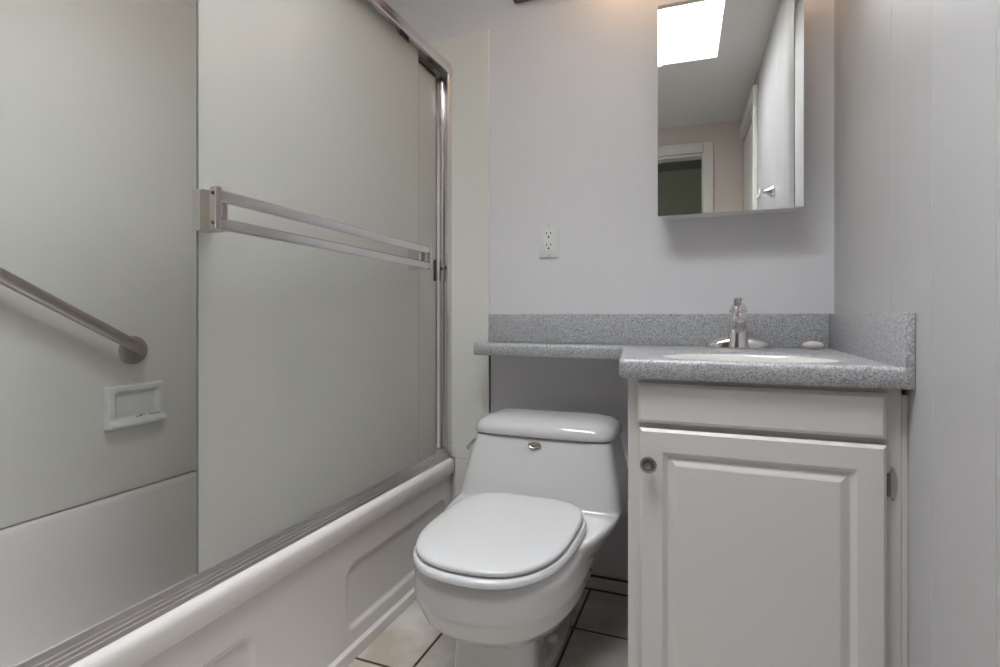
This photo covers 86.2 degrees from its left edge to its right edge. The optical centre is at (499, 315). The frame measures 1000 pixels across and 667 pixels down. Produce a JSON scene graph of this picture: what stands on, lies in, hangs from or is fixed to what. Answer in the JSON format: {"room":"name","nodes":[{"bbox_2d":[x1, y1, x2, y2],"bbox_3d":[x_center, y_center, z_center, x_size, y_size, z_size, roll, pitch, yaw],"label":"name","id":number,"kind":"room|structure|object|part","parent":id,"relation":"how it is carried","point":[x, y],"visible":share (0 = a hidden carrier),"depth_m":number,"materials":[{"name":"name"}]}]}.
{"room":"bathroom","nodes":[
{"label":"bathroom","id":0,"kind":"room"},
{"bbox_2d":[1,0,195,528],"bbox_3d":[-1.175,-0.239,1.434,0.100,2.238,1.620,0,0,21],"label":"wall","id":1,"kind":"structure","parent":0,"point":[191,3],"depth_m":1.72,"materials":[{"name":"paint"}]},
{"bbox_2d":[0,0,490,528],"bbox_3d":[-0.709,-0.059,1.306,0.859,1.875,1.519,0,0,21],"label":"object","id":2,"kind":"structure","parent":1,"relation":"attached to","point":[98,97],"depth_m":1.49,"materials":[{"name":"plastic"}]},
{"bbox_2d":[0,267,147,363],"bbox_3d":[-1.129,-0.050,1.294,0.066,0.380,0.603,0,0,21],"label":"grab bar","id":3,"kind":"object","parent":2,"relation":"attached to","point":[132,349],"visible":1,"depth_m":1.36,"materials":[{"name":"silver metal"}]},
{"bbox_3d":[-1.105,-0.247,1.461,0.009,1.498,1.497,0,0,21],"label":"panel","id":4,"kind":"part","parent":2,"relation":"part of","materials":[{"name":"plastic"}]},
{"bbox_2d":[104,380,166,431],"bbox_3d":[-1.050,0.258,1.550,0.026,0.124,0.172,0,0,21],"label":"soap dish","id":5,"kind":"object","parent":2,"relation":"attached to","point":[127,405],"visible":1,"depth_m":1.54,"materials":[{"name":"white ceramic"}]},
{"bbox_3d":[-0.436,-0.247,2.010,0.857,1.498,0.010,0,0,21],"label":"panel","id":6,"kind":"part","parent":2,"relation":"part of","materials":[{"name":"plastic"}]},
{"bbox_3d":[-0.098,0.691,1.878,0.131,0.376,0.010,0,0,21],"label":"panel","id":7,"kind":"part","parent":2,"relation":"part of","materials":[{"name":"plastic"}]},
{"bbox_2d":[347,589,627,666],"bbox_3d":[-0.674,0.905,-0.024,2.092,0.050,4.174,0,0,21],"label":"floor","id":8,"kind":"structure","parent":0,"point":[598,634],"depth_m":1.44,"materials":[{"name":"tile"}]},
{"bbox_2d":[0,458,454,666],"bbox_3d":[-0.772,0.692,1.326,0.724,0.375,1.507,0,0,21],"label":"bathtub","id":9,"kind":"object","parent":8,"relation":"on","point":[320,600],"visible":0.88,"depth_m":1.32,"materials":[{"name":"white plastic"}]},
{"bbox_2d":[0,470,195,666],"bbox_3d":[-0.785,0.666,1.331,0.697,0.325,1.507,0,0,21],"label":"basin","id":10,"kind":"object","parent":9,"relation":"in","point":[65,573],"depth_m":1.38,"materials":[{"name":"white plastic"}]},
{"bbox_2d":[413,408,627,666],"bbox_3d":[0.052,0.583,1.345,0.460,0.592,0.736,0,0,21],"label":"toilet","id":11,"kind":"object","parent":8,"relation":"on","point":[502,571],"visible":1,"depth_m":1.21,"materials":[{"name":"white ceramic"}]},
{"bbox_3d":[-0.077,0.378,1.607,0.020,0.035,0.066,0,0,29],"label":"flush lever","id":12,"kind":"part","parent":11,"relation":"part of","materials":[{"name":"silver metal"}]},
{"bbox_3d":[0.002,0.481,1.212,0.330,0.020,0.432,0,0,21],"label":"seat lid","id":13,"kind":"part","parent":11,"relation":"part of","materials":[{"name":"white plastic"}]},
{"bbox_3d":[-0.001,0.501,1.204,0.348,0.017,0.436,0,0,21],"label":"seat","id":14,"kind":"part","parent":11,"relation":"part of","materials":[{"name":"white plastic"}]},
{"bbox_3d":[0.141,0.312,1.570,0.412,0.050,0.216,0,0,21],"label":"tank lid","id":15,"kind":"part","parent":11,"relation":"part of","materials":[{"name":"white ceramic"}]},
{"bbox_2d":[628,378,907,666],"bbox_3d":[0.588,0.502,1.274,0.482,0.754,0.634,0,0,21],"label":"vanity cabinet","id":16,"kind":"object","parent":8,"relation":"on","point":[768,523],"visible":0.95,"depth_m":1.00,"materials":[{"name":"white paint"}]},
{"bbox_3d":[0.295,0.295,1.062,0.033,0.033,0.026,0,0,21],"label":"knob","id":17,"kind":"part","parent":16,"relation":"part of","materials":[{"name":"grey metal"}]},
{"bbox_2d":[473,312,914,389],"bbox_3d":[0.334,0.059,1.379,1.032,0.132,0.626,0,0,21],"label":"countertop","id":18,"kind":"structure","parent":16,"relation":"on","point":[875,350],"depth_m":1.46,"materials":[{"name":"stone"}]},
{"bbox_2d":[485,342,658,358],"bbox_3d":[0.120,0.107,1.473,0.566,0.035,0.605,0,0,21],"label":"shelf","id":19,"kind":"object","parent":18,"relation":"attached to","point":[587,350],"depth_m":1.61,"materials":[{"name":"stone"}]},
{"bbox_2d":[706,297,771,348],"bbox_3d":[0.652,0.019,1.485,0.148,0.140,0.140,0,0,-33],"label":"faucet","id":20,"kind":"object","parent":18,"relation":"on","point":[738,336],"visible":1,"depth_m":1.47,"materials":[{"name":"silver metal"}]},
{"bbox_3d":[0.656,-0.037,1.475,0.022,0.030,0.068,0,0,21],"label":"lever","id":21,"kind":"part","parent":20,"relation":"part of","materials":[{"name":"silver metal"}]},
{"bbox_3d":[0.668,-0.022,1.498,0.048,0.025,0.048,0,0,21],"label":"handle","id":22,"kind":"part","parent":20,"relation":"part of","materials":[{"name":"silver metal"}]},
{"bbox_3d":[0.648,0.031,1.445,0.038,0.068,0.107,0,0,21],"label":"spout","id":23,"kind":"part","parent":20,"relation":"part of","materials":[{"name":"silver metal"}]},
{"bbox_2d":[659,354,841,362],"bbox_3d":[0.550,0.184,1.197,0.370,0.177,0.268,0,0,21],"label":"sink basin","id":24,"kind":"object","parent":18,"relation":"in","point":[715,357],"visible":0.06,"depth_m":1.30,"materials":[{"name":"white ceramic"}]},
{"bbox_2d":[802,341,823,348],"bbox_3d":[0.840,0.079,1.433,0.051,0.022,0.038,0,0,21],"label":"soap bar","id":25,"kind":"object","parent":18,"relation":"on","point":[810,344],"visible":1,"depth_m":1.42,"materials":[{"name":"beige"}]},
{"bbox_3d":[0.480,0.175,1.015,0.426,0.080,0.018,0,0,21],"label":"drawer","id":26,"kind":"part","parent":16,"relation":"part of","materials":[{"name":"white paint"}]},
{"bbox_2d":[386,0,833,580],"bbox_3d":[0.066,-0.254,1.874,2.092,2.268,0.100,0,0,21],"label":"wall","id":27,"kind":"structure","parent":0,"point":[574,83],"depth_m":1.72,"materials":[{"name":"paint"}]},
{"bbox_2d":[15,0,452,666],"bbox_3d":[-0.477,-0.201,1.216,0.080,1.408,1.496,0,0,21],"label":"shower door frame","id":28,"kind":"object","parent":27,"relation":"attached to","point":[80,646],"visible":0.88,"depth_m":1.56,"materials":[{"name":"silver metal"}]},
{"bbox_2d":[193,0,436,574],"bbox_3d":[-0.362,-0.196,1.402,0.124,1.376,1.007,0,0,21],"label":"door","id":29,"kind":"structure","parent":28,"relation":"in","point":[310,256],"depth_m":1.24,"materials":[{"name":"white glass"}]},
{"bbox_3d":[-0.490,-0.186,0.920,0.014,0.075,0.012,0,0,21],"label":"plate","id":30,"kind":"part","parent":29,"relation":"part of","materials":[{"name":"metal"}]},
{"bbox_3d":[-0.367,-0.847,1.526,0.004,0.009,0.767,0,0,21],"label":"rail","id":31,"kind":"part","parent":29,"relation":"part of","materials":[{"name":"grey metal"}]},
{"bbox_3d":[-0.228,-0.161,1.877,0.007,0.075,0.012,0,0,21],"label":"finger pull","id":32,"kind":"part","parent":29,"relation":"part of","materials":[{"name":"grey metal"}]},
{"bbox_2d":[513,0,529,3],"bbox_3d":[0.455,-1.115,1.602,0.915,0.100,0.122,0,0,21],"label":"vanity light","id":33,"kind":"object","parent":27,"relation":"attached to","point":[515,1],"visible":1,"depth_m":1.81,"materials":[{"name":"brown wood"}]},
{"bbox_2d":[539,223,558,257],"bbox_3d":[0.163,-0.251,1.777,0.068,0.116,0.010,0,0,21],"label":"power outlet","id":34,"kind":"object","parent":27,"relation":"attached to","point":[548,232],"visible":1,"depth_m":1.77,"materials":[{"name":"white plastic"}]},
{"bbox_2d":[544,230,553,250],"bbox_3d":[0.162,-0.251,1.774,0.033,0.067,0.003,0,0,21],"label":"receptacle","id":35,"kind":"object","parent":34,"relation":"attached to","point":[548,234],"depth_m":1.77,"materials":[{"name":"white plastic"}]},
{"bbox_2d":[585,574,627,596],"bbox_3d":[0.221,0.858,1.752,0.540,0.036,0.014,0,0,21],"label":"baseboard","id":36,"kind":"structure","parent":27,"relation":"attached to","point":[595,583],"depth_m":1.70,"materials":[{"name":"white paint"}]},
{"bbox_2d":[488,313,828,347],"bbox_3d":[0.437,0.041,1.664,1.018,0.097,0.019,0,0,21],"label":"backsplash","id":37,"kind":"structure","parent":27,"relation":"attached to","point":[780,330],"depth_m":1.64,"materials":[{"name":"stone"}]},
{"bbox_2d":[658,0,803,219],"bbox_3d":[0.651,-0.595,1.533,0.374,0.611,0.109,0,0,21],"label":"medicine cabinet","id":38,"kind":"object","parent":27,"relation":"attached to","point":[731,72],"visible":1,"depth_m":1.49,"materials":[{"name":"silver mirror"}]},
{"bbox_2d":[834,0,999,666],"bbox_3d":[0.663,-0.239,0.664,0.100,2.238,1.720,0,0,21],"label":"wall","id":39,"kind":"structure","parent":0,"point":[917,82],"depth_m":0.81,"materials":[{"name":"paint"}]}
]}

